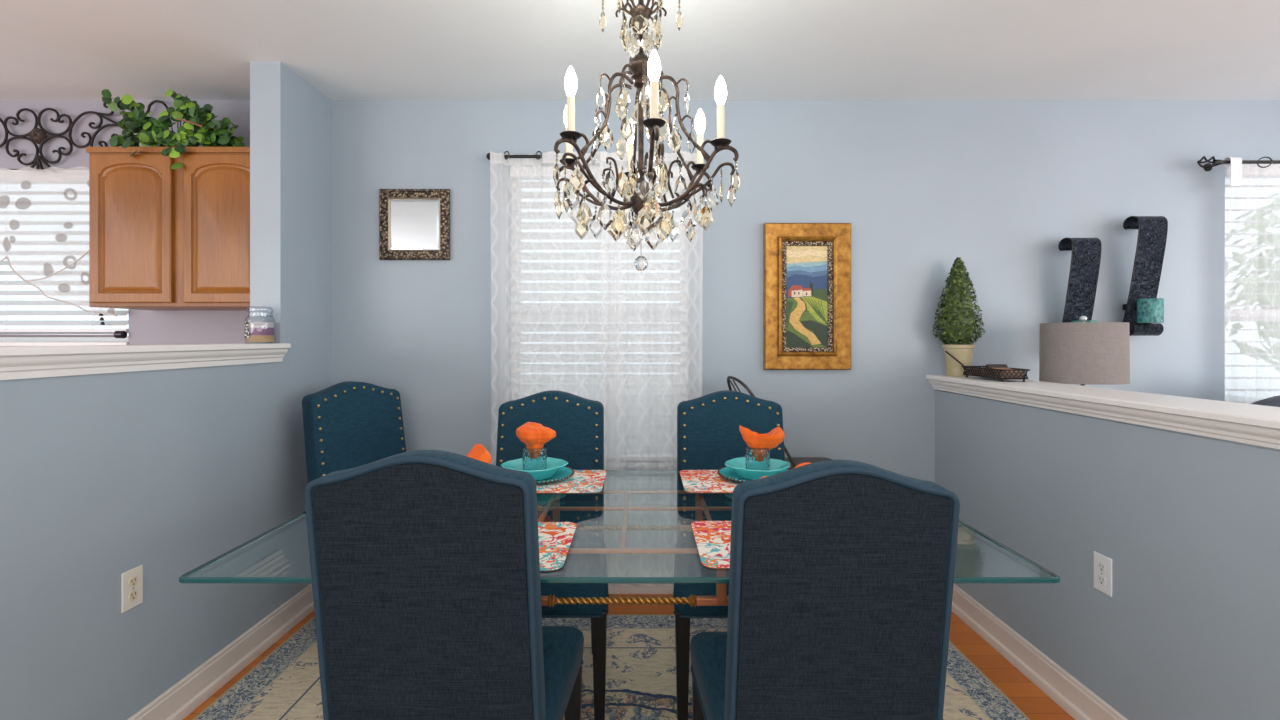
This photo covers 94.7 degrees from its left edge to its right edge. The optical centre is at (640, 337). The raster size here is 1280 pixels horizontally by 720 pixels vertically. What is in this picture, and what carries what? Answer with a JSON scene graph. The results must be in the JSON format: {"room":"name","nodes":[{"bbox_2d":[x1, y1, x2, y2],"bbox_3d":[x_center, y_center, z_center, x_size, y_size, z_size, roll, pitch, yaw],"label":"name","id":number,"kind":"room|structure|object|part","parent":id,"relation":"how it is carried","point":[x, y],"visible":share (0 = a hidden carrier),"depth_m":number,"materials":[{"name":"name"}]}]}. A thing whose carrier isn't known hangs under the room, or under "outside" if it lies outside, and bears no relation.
{"room":"dining room","nodes":[
{"label":"dining room","id":0,"kind":"room"},
{"bbox_2d":[0,62,330,719],"bbox_3d":[-1.605,0.040,1.165,0.130,2.440,3.530,0,0,0],"label":"wall","id":1,"kind":"structure","parent":0,"point":[105,476],"depth_m":1.94,"materials":[{"name":"blue paint"}]},
{"bbox_2d":[121,565,142,612],"bbox_3d":[-1.536,0.757,1.783,0.007,0.117,0.072,0,0,0],"label":"wall outlet","id":2,"kind":"object","parent":1,"relation":"attached to","point":[131,580],"visible":1,"depth_m":1.78,"materials":[{"name":"beige plastic"}]},
{"bbox_2d":[129,576,137,586],"bbox_3d":[-1.534,0.736,1.783,0.003,0.030,0.030,0,0,0],"label":"socket","id":3,"kind":"object","parent":2,"relation":"attached to","point":[133,580],"depth_m":1.78,"materials":[{"name":"beige plastic"}]},
{"bbox_2d":[129,590,137,600],"bbox_3d":[-1.534,0.778,1.783,0.003,0.030,0.030,0,0,0],"label":"socket","id":4,"kind":"object","parent":2,"relation":"attached to","point":[133,594],"depth_m":1.78,"materials":[{"name":"beige plastic"}]},
{"bbox_2d":[0,343,290,379],"bbox_3d":[-1.603,0.062,0.960,0.214,0.078,3.120,0,0,0],"label":"trim","id":5,"kind":"structure","parent":1,"relation":"on","point":[16,362],"depth_m":1.73,"materials":[{"name":"white wood"}]},
{"bbox_2d":[244,306,274,343],"bbox_3d":[-1.588,-0.055,2.460,0.108,0.155,0.108,0,0,0],"label":"candle jar","id":6,"kind":"object","parent":5,"relation":"on","point":[253,331],"visible":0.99,"depth_m":2.42,"materials":[{"name":"clear glass"}]},
{"bbox_3d":[-1.588,-0.119,2.460,0.095,0.027,0.095,0,0,0],"label":"lid","id":7,"kind":"part","parent":6,"relation":"part of","materials":[{"name":"clear glass"}]},
{"bbox_2d":[127,583,313,719],"bbox_3d":[-1.526,1.202,1.165,0.027,0.116,3.530,0,0,0],"label":"baseboard","id":8,"kind":"structure","parent":1,"relation":"attached to","point":[177,702],"depth_m":2.17,"materials":[{"name":"beige wood"}]},
{"bbox_2d":[183,594,1074,719],"bbox_3d":[0.000,1.310,-0.525,9.400,0.100,6.950,0,0,0],"label":"floor","id":9,"kind":"structure","parent":0,"point":[1030,699],"depth_m":2.28,"materials":[{"name":"orange wood"}]},
{"bbox_2d":[193,615,1029,719],"bbox_3d":[-0.097,1.255,0.770,2.750,0.009,3.800,0,0,0],"label":"area rug","id":10,"kind":"object","parent":9,"relation":"on","point":[640,649],"visible":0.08,"depth_m":2.15,"materials":[{"name":"beige fabric"}]},
{"bbox_2d":[302,381,405,483],"bbox_3d":[-1.089,0.724,2.532,0.586,1.053,0.524,0,0,32],"label":"dining chair","id":11,"kind":"object","parent":10,"relation":"on","point":[349,424],"visible":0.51,"depth_m":2.58,"materials":[{"name":"teal fabric"}]},
{"bbox_2d":[304,450,583,719],"bbox_3d":[-0.421,0.735,1.387,0.524,1.030,0.586,0,0,0],"label":"dining chair","id":12,"kind":"object","parent":10,"relation":"on","point":[425,564],"visible":1,"depth_m":1.15,"materials":[{"name":"teal fabric"}]},
{"bbox_3d":[-0.421,0.848,1.445,0.524,0.114,0.470,0,0,0],"label":"seat","id":13,"kind":"part","parent":12,"relation":"part of","materials":[{"name":"teal fabric"}]},
{"bbox_3d":[-0.189,1.070,1.645,0.048,0.360,0.048,0,0,0],"label":"leg","id":14,"kind":"part","parent":12,"relation":"part of","materials":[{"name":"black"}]},
{"bbox_2d":[496,390,608,719],"bbox_3d":[-0.368,0.735,2.193,0.524,1.030,0.586,0,0,0],"label":"dining chair","id":15,"kind":"object","parent":10,"relation":"on","point":[577,421],"visible":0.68,"depth_m":2.33,"materials":[{"name":"teal fabric"}]},
{"bbox_3d":[-0.368,0.555,2.384,0.438,0.670,0.188,0,0,0],"label":"backrest","id":16,"kind":"part","parent":15,"relation":"part of","materials":[{"name":"teal fabric"}]},
{"bbox_3d":[-0.368,0.848,2.135,0.524,0.114,0.470,0,0,0],"label":"seat","id":17,"kind":"part","parent":15,"relation":"part of","materials":[{"name":"teal fabric"}]},
{"bbox_3d":[-0.180,1.065,2.344,0.044,0.370,0.051,0,0,0],"label":"leg","id":18,"kind":"part","parent":15,"relation":"part of","materials":[{"name":"black wood"}]},
{"bbox_3d":[-0.136,1.070,1.935,0.048,0.360,0.048,0,0,0],"label":"leg","id":19,"kind":"part","parent":15,"relation":"part of","materials":[{"name":"black wood"}]},
{"bbox_2d":[179,470,1059,606],"bbox_3d":[-0.045,0.875,1.732,1.854,0.750,1.006,0,0,0],"label":"dining table","id":20,"kind":"object","parent":10,"relation":"on","point":[720,599],"visible":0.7,"depth_m":1.43,"materials":[{"name":"clear glass"}]},
{"bbox_2d":[538,522,576,571],"bbox_3d":[-0.395,0.498,1.429,0.450,0.002,0.333,0,0,0],"label":"placemat","id":21,"kind":"object","parent":20,"relation":"on","point":[555,538],"visible":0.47,"depth_m":1.43,"materials":[{"name":"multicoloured fabric"}]},
{"bbox_2d":[536,470,606,493],"bbox_3d":[-0.351,0.498,2.060,0.447,0.002,0.330,0,0,0],"label":"placemat","id":22,"kind":"object","parent":20,"relation":"on","point":[582,481],"visible":0.49,"depth_m":2.00,"materials":[{"name":"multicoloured fabric"}]},
{"bbox_2d":[536,466,574,482],"bbox_3d":[-0.376,0.486,2.095,0.279,0.022,0.278,0,0,0],"label":"dinner plate","id":23,"kind":"object","parent":22,"relation":"on","point":[565,472],"visible":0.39,"depth_m":2.09,"materials":[{"name":"teal ceramic"}]},
{"bbox_2d":[501,457,567,480],"bbox_3d":[-0.376,0.468,2.090,0.218,0.048,0.218,0,0,37],"label":"bowl","id":24,"kind":"object","parent":23,"relation":"on","point":[553,466],"visible":0.66,"depth_m":2.09,"materials":[{"name":"teal ceramic"}]},
{"bbox_2d":[522,445,546,470],"bbox_3d":[-0.376,0.435,2.085,0.091,0.103,0.091,0,0,0],"label":"tumbler","id":25,"kind":"object","parent":24,"relation":"in","point":[533,459],"visible":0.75,"depth_m":2.05,"materials":[{"name":"clear glass"}]},
{"bbox_2d":[516,422,555,448],"bbox_3d":[-0.369,0.364,2.082,0.139,0.128,0.122,0,0,0],"label":"napkin","id":26,"kind":"object","parent":25,"relation":"in","point":[534,435],"visible":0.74,"depth_m":2.06,"materials":[{"name":"orange fabric"}]},
{"bbox_3d":[-0.045,0.518,1.710,1.420,0.010,0.563,0,0,0],"label":"frame","id":27,"kind":"part","parent":20,"relation":"part of","materials":[{"name":"orange metal"}]},
{"bbox_2d":[679,470,740,492],"bbox_3d":[0.371,0.498,2.062,0.457,0.002,0.325,0,0,0],"label":"placemat","id":28,"kind":"object","parent":20,"relation":"on","point":[694,481],"visible":0.47,"depth_m":2.03,"materials":[{"name":"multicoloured fabric"}]},
{"bbox_2d":[718,466,789,481],"bbox_3d":[0.412,0.486,2.095,0.279,0.022,0.278,0,0,0],"label":"dinner plate","id":29,"kind":"object","parent":28,"relation":"on","point":[726,472],"visible":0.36,"depth_m":2.11,"materials":[{"name":"teal ceramic"}]},
{"bbox_2d":[725,457,789,479],"bbox_3d":[0.412,0.468,2.090,0.218,0.048,0.218,0,0,37],"label":"bowl","id":30,"kind":"object","parent":29,"relation":"on","point":[738,465],"visible":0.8,"depth_m":2.06,"materials":[{"name":"teal ceramic"}]},
{"bbox_2d":[745,445,769,470],"bbox_3d":[0.412,0.435,2.085,0.091,0.103,0.091,0,0,0],"label":"tumbler","id":31,"kind":"object","parent":30,"relation":"in","point":[756,459],"visible":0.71,"depth_m":2.05,"materials":[{"name":"clear glass"}]},
{"bbox_2d":[739,425,784,449],"bbox_3d":[0.424,0.372,2.088,0.153,0.129,0.107,0,0,0],"label":"napkin","id":32,"kind":"object","parent":31,"relation":"in","point":[770,440],"visible":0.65,"depth_m":2.05,"materials":[{"name":"orange fabric"}]},
{"bbox_2d":[691,521,730,568],"bbox_3d":[0.367,0.498,1.440,0.466,0.002,0.330,0,0,0],"label":"placemat","id":33,"kind":"object","parent":20,"relation":"on","point":[712,538],"visible":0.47,"depth_m":1.44,"materials":[{"name":"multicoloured fabric"}]},
{"bbox_3d":[0.400,0.486,1.520,0.279,0.022,0.278,0,0,0],"label":"dinner plate","id":34,"kind":"object","parent":33,"relation":"on","visible":0},
{"bbox_3d":[0.400,0.468,1.515,0.237,0.048,0.237,0,0,-8],"label":"bowl","id":35,"kind":"object","parent":34,"relation":"on","visible":0},
{"bbox_3d":[0.400,0.435,1.510,0.091,0.103,0.091,0,0,0],"label":"tumbler","id":36,"kind":"object","parent":35,"relation":"in","visible":0},
{"bbox_2d":[762,462,809,477],"bbox_3d":[0.381,0.376,1.510,0.165,0.102,0.092,0,0,0],"label":"napkin","id":37,"kind":"object","parent":36,"relation":"in","point":[806,463],"visible":0.02,"depth_m":1.54,"materials":[{"name":"orange fabric"}]},
{"bbox_2d":[673,390,784,719],"bbox_3d":[0.366,0.735,2.193,0.524,1.030,0.586,0,0,-1],"label":"dining chair","id":38,"kind":"object","parent":10,"relation":"on","point":[709,435],"visible":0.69,"depth_m":2.36,"materials":[{"name":"teal fabric"}]},
{"bbox_3d":[0.136,1.070,1.933,0.048,0.360,0.048,0,0,-1],"label":"leg","id":39,"kind":"part","parent":38,"relation":"part of","materials":[{"name":"black wood"}]},
{"bbox_3d":[0.366,0.848,2.135,0.524,0.114,0.470,0,0,0],"label":"seat","id":40,"kind":"part","parent":38,"relation":"part of","materials":[{"name":"teal fabric"}]},
{"bbox_3d":[0.364,0.555,2.384,0.438,0.670,0.188,0,0,0],"label":"backrest","id":41,"kind":"part","parent":38,"relation":"part of","materials":[{"name":"teal fabric"}]},
{"bbox_2d":[690,459,959,719],"bbox_3d":[0.386,0.743,1.367,0.506,1.015,0.586,0,0,0],"label":"dining chair","id":42,"kind":"object","parent":10,"relation":"on","point":[841,572],"visible":1,"depth_m":1.12,"materials":[{"name":"teal fabric"}]},
{"bbox_3d":[0.164,1.073,1.627,0.046,0.355,0.048,0,0,0],"label":"leg","id":43,"kind":"part","parent":42,"relation":"part of","materials":[{"name":"black"}]},
{"bbox_3d":[0.386,0.854,1.425,0.506,0.112,0.470,0,0,0],"label":"seat","id":44,"kind":"part","parent":42,"relation":"part of","materials":[{"name":"teal fabric"}]},
{"bbox_2d":[727,376,831,469],"bbox_3d":[0.668,0.719,2.745,0.525,1.084,0.300,0,0,0],"label":"chair","id":45,"kind":"object","parent":9,"relation":"on","point":[794,461],"visible":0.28,"depth_m":2.76,"materials":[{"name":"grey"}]},
{"bbox_3d":[0.552,0.383,2.750,0.294,0.413,0.274,0,0,0],"label":"frame","id":46,"kind":"part","parent":45,"relation":"part of","materials":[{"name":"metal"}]},
{"bbox_3d":[0.770,0.594,2.745,0.310,0.022,0.290,0,0,0],"label":"seat","id":47,"kind":"part","parent":45,"relation":"part of","materials":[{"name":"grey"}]},
{"bbox_2d":[1251,395,1279,406],"bbox_3d":[3.350,0.748,2.350,1.880,1.025,0.800,0,0,0],"label":"sofa","id":48,"kind":"object","parent":9,"relation":"on","point":[1274,401],"visible":0.02,"depth_m":2.50,"materials":[{"name":"fabric"}]},
{"bbox_3d":[1.897,0.960,2.530,0.400,0.600,0.400,0,0,0],"label":"end table","id":49,"kind":"object","parent":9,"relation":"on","visible":0},
{"bbox_2d":[1039,316,1129,385],"bbox_3d":[1.897,0.282,2.530,0.336,0.756,0.262,0,0,0],"label":"table lamp","id":50,"kind":"object","parent":49,"relation":"on","point":[1083,353],"visible":0.77,"depth_m":2.42,"materials":[{"name":"beige fabric"}]},
{"bbox_2d":[0,100,1279,482],"bbox_3d":[0.000,0.040,3.000,9.400,2.440,0.140,0,0,0],"label":"wall","id":51,"kind":"structure","parent":0,"point":[921,186],"depth_m":2.93,"materials":[{"name":"blue paint"}]},
{"bbox_2d":[0,166,116,316],"bbox_3d":[-3.199,-0.469,2.865,1.304,0.730,0.059,0,0,0],"label":"valance","id":52,"kind":"object","parent":51,"relation":"attached to","point":[44,214],"visible":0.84,"depth_m":2.87,"materials":[{"name":"grey fabric"}]},
{"bbox_2d":[0,336,128,345],"bbox_3d":[-3.147,-0.400,2.984,1.213,0.881,0.132,0,0,0],"label":"window sill","id":53,"kind":"structure","parent":51,"relation":"in","point":[4,341],"depth_m":2.98,"materials":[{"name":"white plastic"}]},
{"bbox_3d":[-3.147,0.030,2.949,1.205,0.021,0.062,0,0,0],"label":"sill","id":54,"kind":"part","parent":53,"relation":"part of","materials":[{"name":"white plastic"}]},
{"bbox_3d":[-3.147,-0.400,3.015,1.213,0.880,0.070,0,0,0],"label":"frame","id":55,"kind":"part","parent":53,"relation":"part of","materials":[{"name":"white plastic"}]},
{"bbox_2d":[0,258,128,337],"bbox_3d":[-3.147,-0.416,2.937,1.185,0.837,0.080,0,0,0],"label":"window blind","id":56,"kind":"object","parent":51,"relation":"attached to","point":[117,333],"visible":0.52,"depth_m":2.93,"materials":[{"name":"white plastic"}]},
{"bbox_3d":[-3.147,-0.407,2.928,0.002,0.745,0.002,0,0,0],"label":"ladder cord","id":57,"kind":"part","parent":56,"relation":"part of","materials":[{"name":"white fabric"}]},
{"bbox_3d":[-3.147,-0.036,2.952,1.185,0.022,0.048,0,0,0],"label":"rail","id":58,"kind":"part","parent":56,"relation":"part of","materials":[{"name":"white plastic"}]},
{"bbox_2d":[0,100,169,169],"bbox_3d":[-2.967,-0.991,2.897,1.293,0.362,0.028,0,0,0],"label":"decor","id":59,"kind":"object","parent":51,"relation":"attached to","point":[37,135],"visible":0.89,"depth_m":2.90,"materials":[{"name":"black metal"}]},
{"bbox_2d":[86,147,249,309],"bbox_3d":[-2.045,-0.489,2.755,0.787,0.704,0.349,0,0,0],"label":"upper cabinet","id":60,"kind":"object","parent":51,"relation":"attached to","point":[161,237],"visible":0.84,"depth_m":2.58,"materials":[{"name":"brown wood"}]},
{"bbox_3d":[-2.235,-0.480,2.590,0.352,0.650,0.020,0,0,0],"label":"door","id":61,"kind":"part","parent":60,"relation":"part of","materials":[{"name":"brown wood"}]},
{"bbox_2d":[101,89,244,168],"bbox_3d":[-2.108,-0.922,2.659,0.608,0.389,0.292,0,0,0],"label":"ivy plant","id":62,"kind":"object","parent":60,"relation":"on","point":[152,132],"visible":0.98,"depth_m":2.63,"materials":[{"name":"green plant"}]},
{"bbox_3d":[-2.112,-0.940,2.651,0.508,0.285,0.137,0,0,6],"label":"stem","id":63,"kind":"part","parent":62,"relation":"part of","materials":[{"name":"brown"}]},
{"bbox_3d":[-1.827,-0.480,2.590,0.352,0.650,0.020,0,0,0],"label":"door","id":64,"kind":"part","parent":60,"relation":"part of","materials":[{"name":"brown wood"}]},
{"bbox_2d":[379,189,449,259],"bbox_3d":[-1.119,-0.561,2.916,0.344,0.349,0.027,0,0,0],"label":"wall mirror","id":65,"kind":"object","parent":51,"relation":"attached to","point":[414,224],"visible":1,"depth_m":2.91,"materials":[{"name":"brown metal"}]},
{"bbox_2d":[390,200,438,248],"bbox_3d":[-1.119,-0.561,2.918,0.244,0.249,0.004,0,0,0],"label":"mirror glass","id":66,"kind":"object","parent":65,"relation":"attached to","point":[414,224],"depth_m":2.92,"materials":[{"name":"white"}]},
{"bbox_2d":[486,153,541,159],"bbox_3d":[-0.218,-0.881,2.888,1.064,0.040,0.085,0,0,0],"label":"curtain rod","id":67,"kind":"object","parent":51,"relation":"attached to","point":[488,154],"visible":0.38,"depth_m":2.85,"materials":[{"name":"black metal"}]},
{"bbox_3d":[-0.218,-0.881,2.862,1.006,0.016,0.016,0,0,0],"label":"rod","id":68,"kind":"part","parent":67,"relation":"part of","materials":[{"name":"black metal"}]},
{"bbox_2d":[490,151,621,585],"bbox_3d":[-0.407,0.144,2.854,0.636,2.085,0.068,0,0,0],"label":"sheer curtain","id":69,"kind":"object","parent":67,"relation":"hanging from","point":[546,279],"visible":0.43,"depth_m":2.84,"materials":[{"name":"white fabric"}]},
{"bbox_2d":[600,151,702,585],"bbox_3d":[0.051,0.142,2.790,0.489,2.052,0.028,0,0,0],"label":"sheer curtain","id":70,"kind":"object","parent":67,"relation":"hanging from","point":[651,318],"visible":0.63,"depth_m":2.79,"materials":[{"name":"white fabric"}]},
{"bbox_2d":[608,584,673,593],"bbox_3d":[-0.040,1.202,2.917,3.000,0.116,0.027,0,0,0],"label":"baseboard","id":71,"kind":"structure","parent":51,"relation":"attached to","point":[624,588],"depth_m":2.90,"materials":[{"name":"beige wood"}]},
{"bbox_2d":[763,223,850,369],"bbox_3d":[0.821,-0.204,2.909,0.426,0.722,0.039,0,0,0],"label":"framed painting","id":72,"kind":"object","parent":51,"relation":"attached to","point":[807,266],"visible":1,"depth_m":2.91,"materials":[{"name":"gold metal"}]},
{"bbox_2d":[1058,238,1101,322],"bbox_3d":[2.107,-0.195,2.858,0.139,0.575,0.142,0,0,0],"label":"wall sconce","id":73,"kind":"object","parent":51,"relation":"attached to","point":[1086,252],"visible":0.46,"depth_m":2.81,"materials":[{"name":"black metal"}]},
{"bbox_2d":[1071,320,1096,322],"bbox_3d":[2.101,-0.029,2.800,0.099,0.121,0.099,0,0,0],"label":"pillar candle","id":74,"kind":"object","parent":73,"relation":"on","point":[1087,320],"visible":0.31,"depth_m":2.75,"materials":[{"name":"teal wax"}]},
{"bbox_2d":[1123,216,1167,335],"bbox_3d":[2.422,-0.298,2.858,0.136,0.575,0.142,0,0,0],"label":"wall sconce","id":75,"kind":"object","parent":51,"relation":"attached to","point":[1152,230],"visible":0.85,"depth_m":2.82,"materials":[{"name":"black metal"}]},
{"bbox_2d":[1137,297,1163,322],"bbox_3d":[2.416,-0.132,2.800,0.098,0.121,0.098,0,0,0],"label":"pillar candle","id":76,"kind":"object","parent":75,"relation":"on","point":[1149,310],"visible":1,"depth_m":2.76,"materials":[{"name":"teal wax"}]},
{"bbox_2d":[1197,156,1279,170],"bbox_3d":[3.436,-0.847,2.869,1.515,0.062,0.121,0,0,0],"label":"curtain rod","id":77,"kind":"object","parent":51,"relation":"attached to","point":[1207,167],"visible":1,"depth_m":2.83,"materials":[{"name":"black metal"}]},
{"bbox_2d":[1223,157,1241,185],"bbox_3d":[2.847,-0.799,2.840,0.053,0.143,0.038,0,0,0],"label":"tab","id":78,"kind":"object","parent":77,"relation":"hanging from","point":[1236,162],"visible":1,"depth_m":2.82,"materials":[{"name":"white fabric"}]},
{"bbox_3d":[3.436,-0.847,2.840,1.327,0.016,0.016,0,0,0],"label":"rod","id":79,"kind":"part","parent":77,"relation":"part of","materials":[{"name":"black metal"}]},
{"bbox_2d":[1224,164,1279,403],"bbox_3d":[3.307,0.213,2.862,0.948,2.115,0.028,0,0,0],"label":"sheer curtain","id":80,"kind":"object","parent":77,"relation":"hanging from","point":[1252,209],"visible":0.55,"depth_m":2.86,"materials":[{"name":"white fabric"}]},
{"bbox_2d":[1257,157,1272,167],"bbox_3d":[2.989,-0.842,2.828,0.053,0.053,0.006,0,0,35],"label":"curtain ring","id":81,"kind":"object","parent":77,"relation":"hanging from","point":[1262,157],"visible":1,"depth_m":2.83,"materials":[{"name":"grey metal"}]},
{"bbox_2d":[1242,164,1279,165],"bbox_3d":[3.425,-0.128,2.952,1.030,1.475,0.050,0,0,0],"label":"window blind","id":82,"kind":"object","parent":51,"relation":"attached to","point":[1242,164],"visible":0.11,"depth_m":2.93,"materials":[{"name":"white plastic"}]},
{"bbox_2d":[0,0,1279,99],"bbox_3d":[0.000,-1.240,-0.460,9.400,0.120,7.080,0,0,0],"label":"ceiling","id":83,"kind":"structure","parent":0,"point":[50,49],"depth_m":2.40,"materials":[{"name":"paint"}]},
{"bbox_2d":[553,0,739,270],"bbox_3d":[0.000,-0.687,1.730,0.544,0.984,0.581,0,0,0],"label":"chandelier","id":84,"kind":"object","parent":83,"relation":"hanging from","point":[638,188],"visible":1,"depth_m":1.68,"materials":[{"name":"brown metal"}]},
{"bbox_3d":[-0.222,-0.687,1.819,0.034,0.086,0.034,0,0,0],"label":"bulb","id":85,"kind":"part","parent":84,"relation":"part of","materials":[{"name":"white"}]},
{"bbox_3d":[-0.188,-0.687,1.583,0.034,0.086,0.034,0,0,0],"label":"bulb","id":86,"kind":"part","parent":84,"relation":"part of","materials":[{"name":"white glass"}]},
{"bbox_3d":[-0.145,-0.468,1.780,0.273,0.177,0.026,0,0,22],"label":"arm","id":87,"kind":"part","parent":84,"relation":"part of","materials":[{"name":"brown metal"}]},
{"bbox_3d":[-0.116,-0.468,1.630,0.273,0.177,0.026,0,0,-38],"label":"arm","id":88,"kind":"part","parent":84,"relation":"part of","materials":[{"name":"brown metal"}]},
{"bbox_3d":[-0.065,-0.985,1.732,0.106,0.088,0.008,0,0,2],"label":"arm","id":89,"kind":"part","parent":84,"relation":"part of","materials":[{"name":"brown metal"}]},
{"bbox_3d":[-0.031,-0.985,1.788,0.008,0.088,0.106,0,0,-28],"label":"arm","id":90,"kind":"part","parent":84,"relation":"part of","materials":[{"name":"brown metal"}]},
{"bbox_3d":[-0.035,-0.985,1.675,0.008,0.088,0.106,0,0,32],"label":"arm","id":91,"kind":"part","parent":84,"relation":"part of","materials":[{"name":"brown metal"}]},
{"bbox_3d":[-0.033,-0.687,1.967,0.034,0.086,0.034,0,0,0],"label":"bulb","id":92,"kind":"part","parent":84,"relation":"part of","materials":[{"name":"white glass"}]},
{"bbox_3d":[0.031,-0.985,1.672,0.008,0.088,0.106,0,0,-28],"label":"arm","id":93,"kind":"part","parent":84,"relation":"part of","materials":[{"name":"brown metal"}]},
{"bbox_3d":[0.029,-0.468,1.579,0.026,0.177,0.273,0,0,-8],"label":"arm","id":94,"kind":"part","parent":84,"relation":"part of","materials":[{"name":"brown metal"}]},
{"bbox_3d":[0.033,-0.687,1.493,0.034,0.086,0.034,0,0,0],"label":"bulb","id":95,"kind":"part","parent":84,"relation":"part of","materials":[{"name":"white glass"}]},
{"bbox_3d":[0.035,-0.985,1.785,0.008,0.088,0.106,0,0,32],"label":"arm","id":96,"kind":"part","parent":84,"relation":"part of","materials":[{"name":"brown metal"}]},
{"bbox_3d":[0.065,-0.985,1.728,0.106,0.088,0.008,0,0,2],"label":"arm","id":97,"kind":"part","parent":84,"relation":"part of","materials":[{"name":"brown metal"}]},
{"bbox_3d":[0.116,-0.468,1.830,0.273,0.177,0.026,0,0,-38],"label":"arm","id":98,"kind":"part","parent":84,"relation":"part of","materials":[{"name":"brown metal"}]},
{"bbox_3d":[0.145,-0.468,1.679,0.273,0.177,0.026,0,0,22],"label":"arm","id":99,"kind":"part","parent":84,"relation":"part of","materials":[{"name":"brown metal"}]},
{"bbox_3d":[0.188,-0.687,1.877,0.034,0.086,0.034,0,0,0],"label":"bulb","id":100,"kind":"part","parent":84,"relation":"part of","materials":[{"name":"white glass"}]},
{"bbox_3d":[0.222,-0.687,1.641,0.034,0.086,0.034,0,0,0],"label":"bulb","id":101,"kind":"part","parent":84,"relation":"part of","materials":[{"name":"white glass"}]},
{"bbox_2d":[935,390,1279,719],"bbox_3d":[1.555,0.760,1.165,0.190,1.000,3.530,0,0,0],"label":"wall","id":102,"kind":"structure","parent":0,"point":[1188,525],"depth_m":1.78,"materials":[{"name":"blue paint"}]},
{"bbox_2d":[951,584,1127,719],"bbox_3d":[1.446,1.202,1.165,0.027,0.116,3.530,0,0,0],"label":"baseboard","id":103,"kind":"structure","parent":102,"relation":"attached to","point":[1070,694],"depth_m":2.17,"materials":[{"name":"beige wood"}]},
{"bbox_2d":[926,375,1279,448],"bbox_3d":[1.553,0.218,1.165,0.274,0.070,3.530,0,0,0],"label":"trim","id":104,"kind":"structure","parent":102,"relation":"on","point":[1253,424],"depth_m":1.74,"materials":[{"name":"white wood"}]},
{"bbox_2d":[932,257,985,376],"bbox_3d":[1.524,-0.104,2.830,0.226,0.574,0.238,0,0,0],"label":"potted topiary","id":105,"kind":"object","parent":104,"relation":"on","point":[958,323],"visible":1,"depth_m":2.79,"materials":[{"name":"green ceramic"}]},
{"bbox_2d":[942,344,974,376],"bbox_3d":[1.525,0.107,2.835,0.140,0.152,0.140,0,0,0],"label":"pot","id":106,"kind":"object","parent":105,"relation":"attached to","point":[963,353],"depth_m":2.79,"materials":[{"name":"beige ceramic"}]},
{"bbox_2d":[945,351,1029,381],"bbox_3d":[1.531,0.122,2.620,0.176,0.123,0.366,0,0,0],"label":"wire tray","id":107,"kind":"object","parent":104,"relation":"on","point":[977,371],"visible":0.94,"depth_m":2.51,"materials":[{"name":"black metal"}]},
{"bbox_3d":[1.479,0.098,2.779,0.084,0.075,0.010,0,0,35],"label":"handle","id":108,"kind":"part","parent":107,"relation":"part of","materials":[{"name":"black metal"}]},
{"bbox_2d":[985,364,1007,369],"bbox_3d":[1.557,0.131,2.585,0.080,0.032,0.031,0,0,0],"label":"bundle","id":109,"kind":"object","parent":107,"relation":"on","point":[987,365],"visible":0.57,"depth_m":2.57,"materials":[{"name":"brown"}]},
{"bbox_2d":[1094,551,1111,596],"bbox_3d":[1.456,0.744,1.862,0.007,0.117,0.072,0,0,0],"label":"wall outlet","id":110,"kind":"object","parent":102,"relation":"attached to","point":[1102,564],"visible":1,"depth_m":1.86,"materials":[{"name":"white plastic"}]},
{"bbox_2d":[1098,562,1105,571],"bbox_3d":[1.454,0.723,1.862,0.003,0.030,0.030,0,0,0],"label":"socket","id":111,"kind":"object","parent":110,"relation":"attached to","point":[1101,565],"depth_m":1.86,"materials":[{"name":"white plastic"}]},
{"bbox_2d":[1098,575,1105,585],"bbox_3d":[1.454,0.765,1.862,0.003,0.030,0.030,0,0,0],"label":"socket","id":112,"kind":"object","parent":110,"relation":"attached to","point":[1101,578],"depth_m":1.86,"materials":[{"name":"white plastic"}]},
{"bbox_3d":[-0.420,0.468,1.495,0.237,0.048,0.237,0,0,-8],"label":"bowl","id":113,"kind":"object","parent":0,"visible":0},
{"bbox_3d":[-0.420,0.435,1.490,0.091,0.103,0.091,0,0,0],"label":"tumbler","id":114,"kind":"object","parent":113,"relation":"in","visible":0},
{"bbox_2d":[466,444,491,463],"bbox_3d":[-0.460,0.358,1.492,0.164,0.174,0.091,0,0,0],"label":"napkin","id":115,"kind":"object","parent":114,"relation":"in","point":[478,452],"visible":0.02,"depth_m":1.50,"materials":[{"name":"orange fabric"}]}
]}

